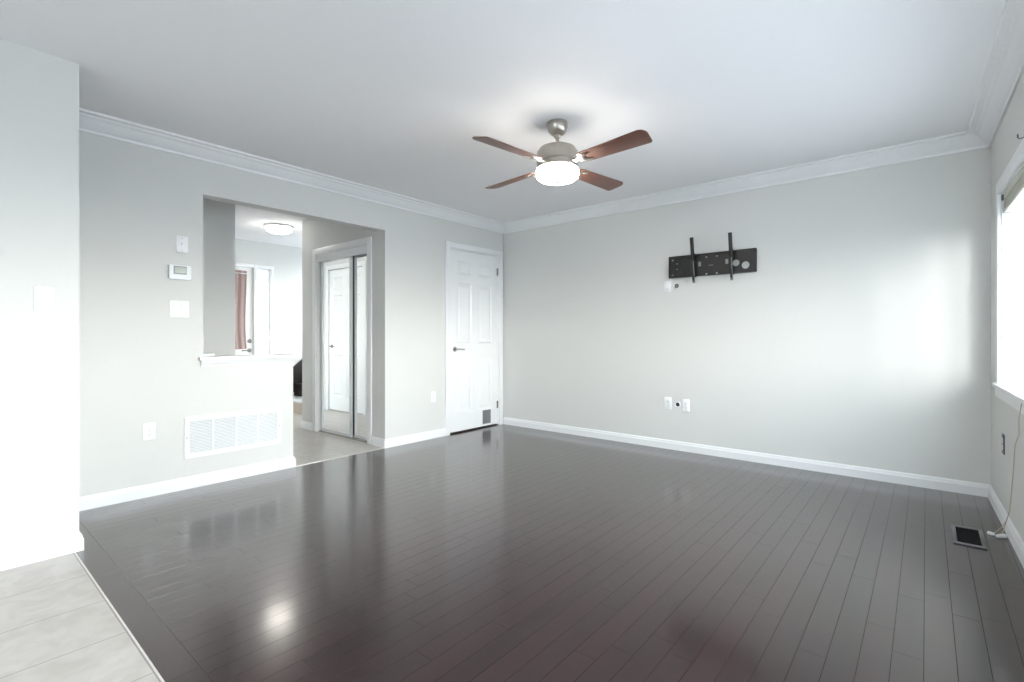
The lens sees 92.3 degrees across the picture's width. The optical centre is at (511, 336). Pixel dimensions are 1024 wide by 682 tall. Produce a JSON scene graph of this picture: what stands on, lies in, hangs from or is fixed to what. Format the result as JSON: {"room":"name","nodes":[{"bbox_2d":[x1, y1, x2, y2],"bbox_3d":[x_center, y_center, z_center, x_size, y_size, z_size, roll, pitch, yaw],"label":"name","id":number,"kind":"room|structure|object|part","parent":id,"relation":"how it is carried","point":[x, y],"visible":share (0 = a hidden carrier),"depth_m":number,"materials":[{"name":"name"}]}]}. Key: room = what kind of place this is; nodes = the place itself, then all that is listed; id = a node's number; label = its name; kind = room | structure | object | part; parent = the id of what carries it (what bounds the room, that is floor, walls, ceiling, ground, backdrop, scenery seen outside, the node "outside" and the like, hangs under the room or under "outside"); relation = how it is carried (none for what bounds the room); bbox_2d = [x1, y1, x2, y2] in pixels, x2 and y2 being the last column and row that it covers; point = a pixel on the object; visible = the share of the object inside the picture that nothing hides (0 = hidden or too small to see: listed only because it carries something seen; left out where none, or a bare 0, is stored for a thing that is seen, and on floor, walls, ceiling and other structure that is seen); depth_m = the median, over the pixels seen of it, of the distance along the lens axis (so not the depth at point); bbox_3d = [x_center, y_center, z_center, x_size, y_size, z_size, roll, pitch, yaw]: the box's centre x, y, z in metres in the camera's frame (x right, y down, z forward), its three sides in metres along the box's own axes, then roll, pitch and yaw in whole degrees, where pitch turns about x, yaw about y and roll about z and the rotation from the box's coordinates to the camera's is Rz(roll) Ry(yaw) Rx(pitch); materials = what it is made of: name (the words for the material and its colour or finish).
{"room":"empty living room","nodes":[
{"label":"empty living room","id":0,"kind":"room"},
{"bbox_2d":[0,38,78,551],"bbox_3d":[-3.656,-0.150,1.372,0.860,2.440,3.590,0,0,40],"label":"wall","id":1,"kind":"structure","parent":0,"point":[39,91],"depth_m":2.35,"materials":[{"name":"paint"}]},
{"bbox_2d":[34,286,53,310],"bbox_3d":[-2.247,-0.183,2.363,0.018,0.116,0.072,0,0,40],"label":"light switch","id":2,"kind":"object","parent":1,"relation":"attached to","point":[43,296],"visible":1,"depth_m":2.36,"materials":[{"name":"white plastic"}]},
{"bbox_2d":[79,0,1023,233],"bbox_3d":[-0.805,-1.320,1.749,4.497,0.100,7.501,0,0,40],"label":"trim","id":3,"kind":"structure","parent":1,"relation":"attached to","point":[1004,71],"depth_m":3.65,"materials":[{"name":"white wood"}]},
{"bbox_2d":[0,553,161,681],"bbox_3d":[-2.159,1.100,0.098,4.550,0.060,3.568,0,0,40],"label":"floor tile","id":4,"kind":"structure","parent":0,"point":[56,625],"depth_m":1.79,"materials":[{"name":"white tile"}]},
{"bbox_2d":[203,198,223,355],"bbox_3d":[-3.100,-0.150,3.623,1.190,2.440,2.150,0,0,40],"label":"wall","id":5,"kind":"structure","parent":0,"point":[213,211],"depth_m":4.69,"materials":[{"name":"paint"}]},
{"bbox_2d":[224,202,234,354],"bbox_3d":[-3.577,-0.150,5.495,2.150,2.440,0.100,0,0,40],"label":"wall","id":6,"kind":"structure","parent":0,"point":[229,209],"depth_m":4.80,"materials":[{"name":"paint"}]},
{"bbox_2d":[235,239,301,395],"bbox_3d":[-3.567,-0.150,7.284,0.140,2.440,2.850,0,0,40],"label":"wall","id":7,"kind":"structure","parent":0,"point":[286,261],"depth_m":7.36,"materials":[{"name":"paint"}]},
{"bbox_2d":[235,262,253,354],"bbox_3d":[-4.020,0.018,6.662,0.100,2.105,0.985,0,0,40],"label":"door","id":8,"kind":"structure","parent":7,"relation":"in","point":[248,315],"depth_m":6.99,"materials":[{"name":"white wood"}]},
{"bbox_2d":[235,270,247,348],"bbox_3d":[-3.960,-0.380,6.667,0.017,1.100,0.720,0,0,40],"label":"curtain","id":9,"kind":"object","parent":8,"relation":"hanging from","point":[240,276],"visible":0.2,"depth_m":6.86,"materials":[{"name":"brown fabric"}]},
{"bbox_3d":[-4.002,0.018,6.647,0.016,2.105,0.985,0,0,40],"label":"casing","id":10,"kind":"part","parent":8,"relation":"part of","materials":[{"name":"white wood"}]},
{"bbox_2d":[254,265,273,354],"bbox_3d":[-3.604,-0.013,7.171,0.110,2.045,0.320,0,0,40],"label":"door frame","id":11,"kind":"structure","parent":7,"relation":"in","point":[256,267],"depth_m":7.21,"materials":[{"name":"white wood"}]},
{"bbox_3d":[-3.641,-0.020,7.173,0.050,1.940,0.185,0,0,40],"label":"sash","id":12,"kind":"part","parent":11,"relation":"part of","materials":[{"name":"white wood"}]},
{"bbox_2d":[79,131,502,496],"bbox_3d":[-1.469,-0.150,4.544,0.120,2.440,4.320,0,0,40],"label":"wall","id":13,"kind":"structure","parent":0,"point":[139,364],"depth_m":3.44,"materials":[{"name":"paint"}]},
{"bbox_2d":[143,422,154,440],"bbox_3d":[-2.433,0.633,3.299,0.008,0.115,0.070,0,0,40],"label":"wall outlet","id":14,"kind":"object","parent":13,"relation":"attached to","point":[148,428],"visible":1,"depth_m":3.29,"materials":[{"name":"white plastic"}]},
{"bbox_2d":[169,300,188,317],"bbox_3d":[-2.320,-0.195,3.432,0.010,0.116,0.118,0,0,40],"label":"light switch","id":15,"kind":"object","parent":13,"relation":"attached to","point":[176,308],"visible":1,"depth_m":3.43,"materials":[{"name":"white plastic"}]},
{"bbox_2d":[168,264,190,279],"bbox_3d":[-2.313,-0.449,3.427,0.028,0.102,0.136,0,0,40],"label":"thermostat","id":16,"kind":"object","parent":13,"relation":"attached to","point":[179,272],"visible":1,"depth_m":3.41,"materials":[{"name":"white plastic"}]},
{"bbox_2d":[176,235,187,252],"bbox_3d":[-2.306,-0.650,3.442,0.018,0.116,0.072,0,0,40],"label":"light switch","id":17,"kind":"object","parent":13,"relation":"attached to","point":[181,241],"visible":1,"depth_m":3.44,"materials":[{"name":"white plastic"}]},
{"bbox_2d":[184,407,280,458],"bbox_3d":[-2.083,0.711,3.712,0.012,0.292,0.675,0,0,40],"label":"air vent","id":18,"kind":"object","parent":13,"relation":"in","point":[204,435],"visible":1,"depth_m":3.69,"materials":[{"name":"white plastic"}]},
{"bbox_2d":[198,354,298,366],"bbox_3d":[-2.058,0.178,3.839,0.186,0.072,0.722,0,0,40],"label":"trim","id":19,"kind":"structure","parent":13,"relation":"attached to","point":[224,360],"depth_m":3.77,"materials":[{"name":"white wood"}]},
{"bbox_2d":[203,353,214,355],"bbox_3d":[-2.261,0.132,3.649,0.044,0.020,0.090,0,0,40],"label":"plastic box","id":20,"kind":"object","parent":19,"relation":"on","point":[204,354],"visible":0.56,"depth_m":3.64,"materials":[{"name":"white plastic"}]},
{"bbox_2d":[431,391,435,402],"bbox_3d":[-0.833,0.633,5.200,0.008,0.115,0.070,0,0,40],"label":"wall outlet","id":21,"kind":"object","parent":13,"relation":"attached to","point":[433,394],"visible":1,"depth_m":5.20,"materials":[{"name":"white plastic"}]},
{"bbox_2d":[445,241,502,435],"bbox_3d":[-0.451,0.013,5.716,0.168,2.114,0.939,0,0,40],"label":"door","id":22,"kind":"structure","parent":13,"relation":"in","point":[473,280],"depth_m":5.67,"materials":[{"name":"white wood"}]},
{"bbox_3d":[-0.586,0.135,5.467,0.056,0.054,0.143,0,0,40],"label":"handle","id":23,"kind":"part","parent":22,"relation":"part of","materials":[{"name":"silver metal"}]},
{"bbox_2d":[0,417,1023,570],"bbox_3d":[-0.903,1.028,1.787,4.697,0.085,7.570,0,0,40],"label":"baseboard","id":24,"kind":"structure","parent":13,"relation":"attached to","point":[937,483],"depth_m":3.60,"materials":[{"name":"white wood"}]},
{"bbox_2d":[302,219,377,437],"bbox_3d":[-1.854,-0.150,5.352,1.510,2.440,0.120,0,0,40],"label":"wall","id":25,"kind":"structure","parent":0,"point":[316,234],"depth_m":5.58,"materials":[{"name":"paint"}]},
{"bbox_2d":[312,236,371,444],"bbox_3d":[-1.792,0.037,5.289,1.147,2.066,0.136,0,0,40],"label":"door","id":26,"kind":"structure","parent":25,"relation":"in","point":[342,278],"depth_m":5.29,"materials":[{"name":"white"}]},
{"bbox_2d":[323,257,348,433],"bbox_3d":[-1.925,0.083,5.384,0.556,1.888,0.006,0,0,40],"label":"mirror","id":27,"kind":"object","parent":26,"relation":"attached to","point":[335,269],"depth_m":5.37,"materials":[{"name":"silver metal"}]},
{"bbox_3d":[-1.924,0.081,5.385,0.610,1.951,0.022,0,0,40],"label":"panel","id":28,"kind":"part","parent":26,"relation":"part of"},
{"bbox_3d":[-1.671,0.081,5.200,0.022,1.931,0.002,0,0,40],"label":"edge pull","id":29,"kind":"part","parent":26,"relation":"part of","materials":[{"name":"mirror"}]},
{"bbox_3d":[-1.537,0.081,5.101,0.358,1.951,0.022,0,0,40],"label":"panel","id":30,"kind":"part","parent":26,"relation":"part of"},
{"bbox_2d":[355,253,366,436],"bbox_3d":[-1.538,0.083,5.100,0.304,1.888,0.006,0,0,40],"label":"mirror","id":31,"kind":"object","parent":26,"relation":"attached to","point":[360,260],"depth_m":5.12,"materials":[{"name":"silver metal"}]},
{"bbox_2d":[0,0,1005,247],"bbox_3d":[-2.121,-1.420,2.799,8.150,0.100,7.950,0,0,40],"label":"ceiling","id":32,"kind":"structure","parent":0,"point":[393,96],"depth_m":2.60,"materials":[{"name":"paint"}]},
{"bbox_2d":[264,223,293,234],"bbox_3d":[-2.870,-1.315,6.063,0.330,0.110,0.330,0,0,40],"label":"ceiling light","id":33,"kind":"object","parent":32,"relation":"attached to","point":[276,228],"visible":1,"depth_m":5.96,"materials":[{"name":"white glass"}]},
{"bbox_2d":[472,118,651,190],"bbox_3d":[0.291,-1.177,3.150,0.998,0.386,0.998,0,0,2],"label":"ceiling fan","id":34,"kind":"object","parent":32,"relation":"hanging from","point":[557,162],"visible":1,"depth_m":3.03,"materials":[{"name":"brown wood"}]},
{"bbox_3d":[-0.019,-1.097,2.859,0.480,0.036,0.133,0,0,-43],"label":"blade","id":35,"kind":"part","parent":34,"relation":"part of","materials":[{"name":"brown wood"}]},
{"bbox_3d":[0.000,-1.097,3.460,0.133,0.036,0.480,0,0,-43],"label":"blade","id":36,"kind":"part","parent":34,"relation":"part of","materials":[{"name":"brown wood"}]},
{"bbox_3d":[0.291,-1.036,3.150,0.274,0.080,0.274,0,0,40],"label":"lamp shade","id":37,"kind":"part","parent":34,"relation":"part of","materials":[{"name":"white glass"}]},
{"bbox_3d":[0.601,-1.097,3.441,0.480,0.036,0.133,0,0,-43],"label":"blade","id":38,"kind":"part","parent":34,"relation":"part of","materials":[{"name":"brown wood"}]},
{"bbox_3d":[0.582,-1.097,2.840,0.133,0.036,0.480,0,0,-43],"label":"blade","id":39,"kind":"part","parent":34,"relation":"part of","materials":[{"name":"brown wood"}]},
{"bbox_2d":[76,412,1023,681],"bbox_3d":[-1.281,1.100,3.921,7.990,0.060,5.150,0,0,40],"label":"floor","id":40,"kind":"structure","parent":0,"point":[503,552],"depth_m":2.25,"materials":[{"name":"wood"}]},
{"bbox_2d":[74,552,164,681],"bbox_3d":[-0.978,1.070,1.439,4.330,0.004,0.006,0,0,40],"label":"trim","id":41,"kind":"structure","parent":40,"relation":"on","point":[82,563],"depth_m":1.83,"materials":[{"name":"metal"}]},
{"bbox_2d":[293,359,301,413],"bbox_3d":[-2.742,0.360,7.442,0.880,1.420,1.225,0,0,40],"label":"staircase","id":42,"kind":"structure","parent":40,"relation":"on","point":[297,369],"depth_m":7.41,"materials":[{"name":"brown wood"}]},
{"bbox_2d":[298,448,383,465],"bbox_3d":[-1.508,1.069,4.401,0.012,0.005,0.880,0,0,40],"label":"trim","id":43,"kind":"structure","parent":40,"relation":"on","point":[381,448],"depth_m":4.36,"materials":[{"name":"metal"}]},
{"bbox_2d":[951,524,986,549],"bbox_3d":[2.442,1.066,2.634,0.128,0.007,0.315,0,0,40],"label":"floor vent","id":44,"kind":"object","parent":40,"relation":"in","point":[967,536],"visible":1,"depth_m":2.62,"materials":[{"name":"grey metal"}]},
{"bbox_2d":[503,147,990,484],"bbox_3d":[1.647,-0.150,4.666,4.730,2.440,0.120,0,0,40],"label":"wall","id":45,"kind":"structure","parent":0,"point":[860,334],"depth_m":4.07,"materials":[{"name":"paint"}]},
{"bbox_2d":[664,397,670,408],"bbox_3d":[1.492,0.633,4.712,0.070,0.115,0.008,0,0,40],"label":"wall outlet","id":46,"kind":"object","parent":45,"relation":"attached to","point":[667,400],"visible":1,"depth_m":4.71,"materials":[{"name":"white plastic"}]},
{"bbox_2d":[664,280,670,292],"bbox_3d":[1.488,-0.484,4.715,0.070,0.115,0.008,0,0,40],"label":"wall outlet","id":47,"kind":"object","parent":45,"relation":"attached to","point":[667,284],"visible":1,"depth_m":4.71,"materials":[{"name":"white plastic"}]},
{"bbox_2d":[682,399,689,411],"bbox_3d":[1.625,0.640,4.600,0.070,0.115,0.008,0,0,40],"label":"wall outlet","id":48,"kind":"object","parent":45,"relation":"attached to","point":[685,402],"visible":1,"depth_m":4.59,"materials":[{"name":"white plastic"}]},
{"bbox_2d":[669,232,756,282],"bbox_3d":[1.759,-0.698,4.403,0.762,0.413,0.138,0,0,40],"label":"mount","id":49,"kind":"object","parent":45,"relation":"attached to","point":[693,265],"depth_m":4.42,"materials":[{"name":"black metal"}]},
{"bbox_3d":[1.649,-0.699,4.479,0.024,0.410,0.042,0,10,40],"label":"arm","id":50,"kind":"part","parent":49,"relation":"part of","materials":[{"name":"black metal"}]},
{"bbox_3d":[1.792,-0.657,4.442,0.762,0.203,0.036,0,0,40],"label":"plate","id":51,"kind":"part","parent":49,"relation":"part of","materials":[{"name":"black metal"}]},
{"bbox_3d":[1.901,-0.699,4.266,0.024,0.410,0.042,0,10,40],"label":"arm","id":52,"kind":"part","parent":49,"relation":"part of","materials":[{"name":"black metal"}]},
{"bbox_2d":[991,73,1023,541],"bbox_3d":[0.849,-0.150,0.231,0.161,2.440,7.700,0,0,39],"label":"wall","id":53,"kind":"structure","parent":0,"point":[1004,418],"depth_m":2.80,"materials":[{"name":"paint"}]},
{"bbox_2d":[1002,433,1004,454],"bbox_3d":[2.835,0.618,2.841,0.008,0.115,0.070,0,0,39],"label":"wall outlet","id":54,"kind":"object","parent":53,"relation":"attached to","point":[1003,435],"visible":1,"depth_m":2.82,"materials":[{"name":"white plastic"}]},
{"bbox_2d":[992,138,1023,413],"bbox_3d":[1.825,-0.282,1.476,0.195,1.275,3.745,0,0,39],"label":"window","id":55,"kind":"structure","parent":53,"relation":"in","point":[1009,385],"depth_m":2.87,"materials":[{"name":"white glass"}]},
{"bbox_2d":[987,403,1021,537],"bbox_3d":[2.435,0.682,2.432,0.078,0.776,0.584,0,0,39],"label":"blind cord","id":56,"kind":"object","parent":55,"relation":"hanging from","point":[1002,535],"visible":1,"depth_m":2.47,"materials":[{"name":"white plastic"}]},
{"bbox_3d":[1.810,0.316,1.488,0.155,0.079,3.745,0,0,39],"label":"sill","id":57,"kind":"part","parent":55,"relation":"part of","materials":[{"name":"white wood"}]},
{"bbox_2d":[1001,166,1023,212],"bbox_3d":[1.800,-0.779,1.500,0.062,0.108,3.532,0,0,39],"label":"window blind","id":58,"kind":"object","parent":55,"relation":"attached to","point":[1013,198],"visible":1,"depth_m":2.63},
{"bbox_3d":[1.800,-0.734,1.496,0.052,0.018,3.525,0,0,39],"label":"rail","id":59,"kind":"part","parent":58,"relation":"part of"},
{"bbox_3d":[-1.603,-0.150,5.650,1.510,2.440,0.660,0,0,40],"label":"wall","id":60,"kind":"structure","parent":0,"visible":0},
{"bbox_2d":[300,421,311,430],"bbox_3d":[-2.142,1.028,6.002,0.264,0.085,0.776,0,0,40],"label":"baseboard","id":61,"kind":"structure","parent":60,"relation":"attached to","point":[305,425],"depth_m":5.70,"materials":[{"name":"white wood"}]}
]}

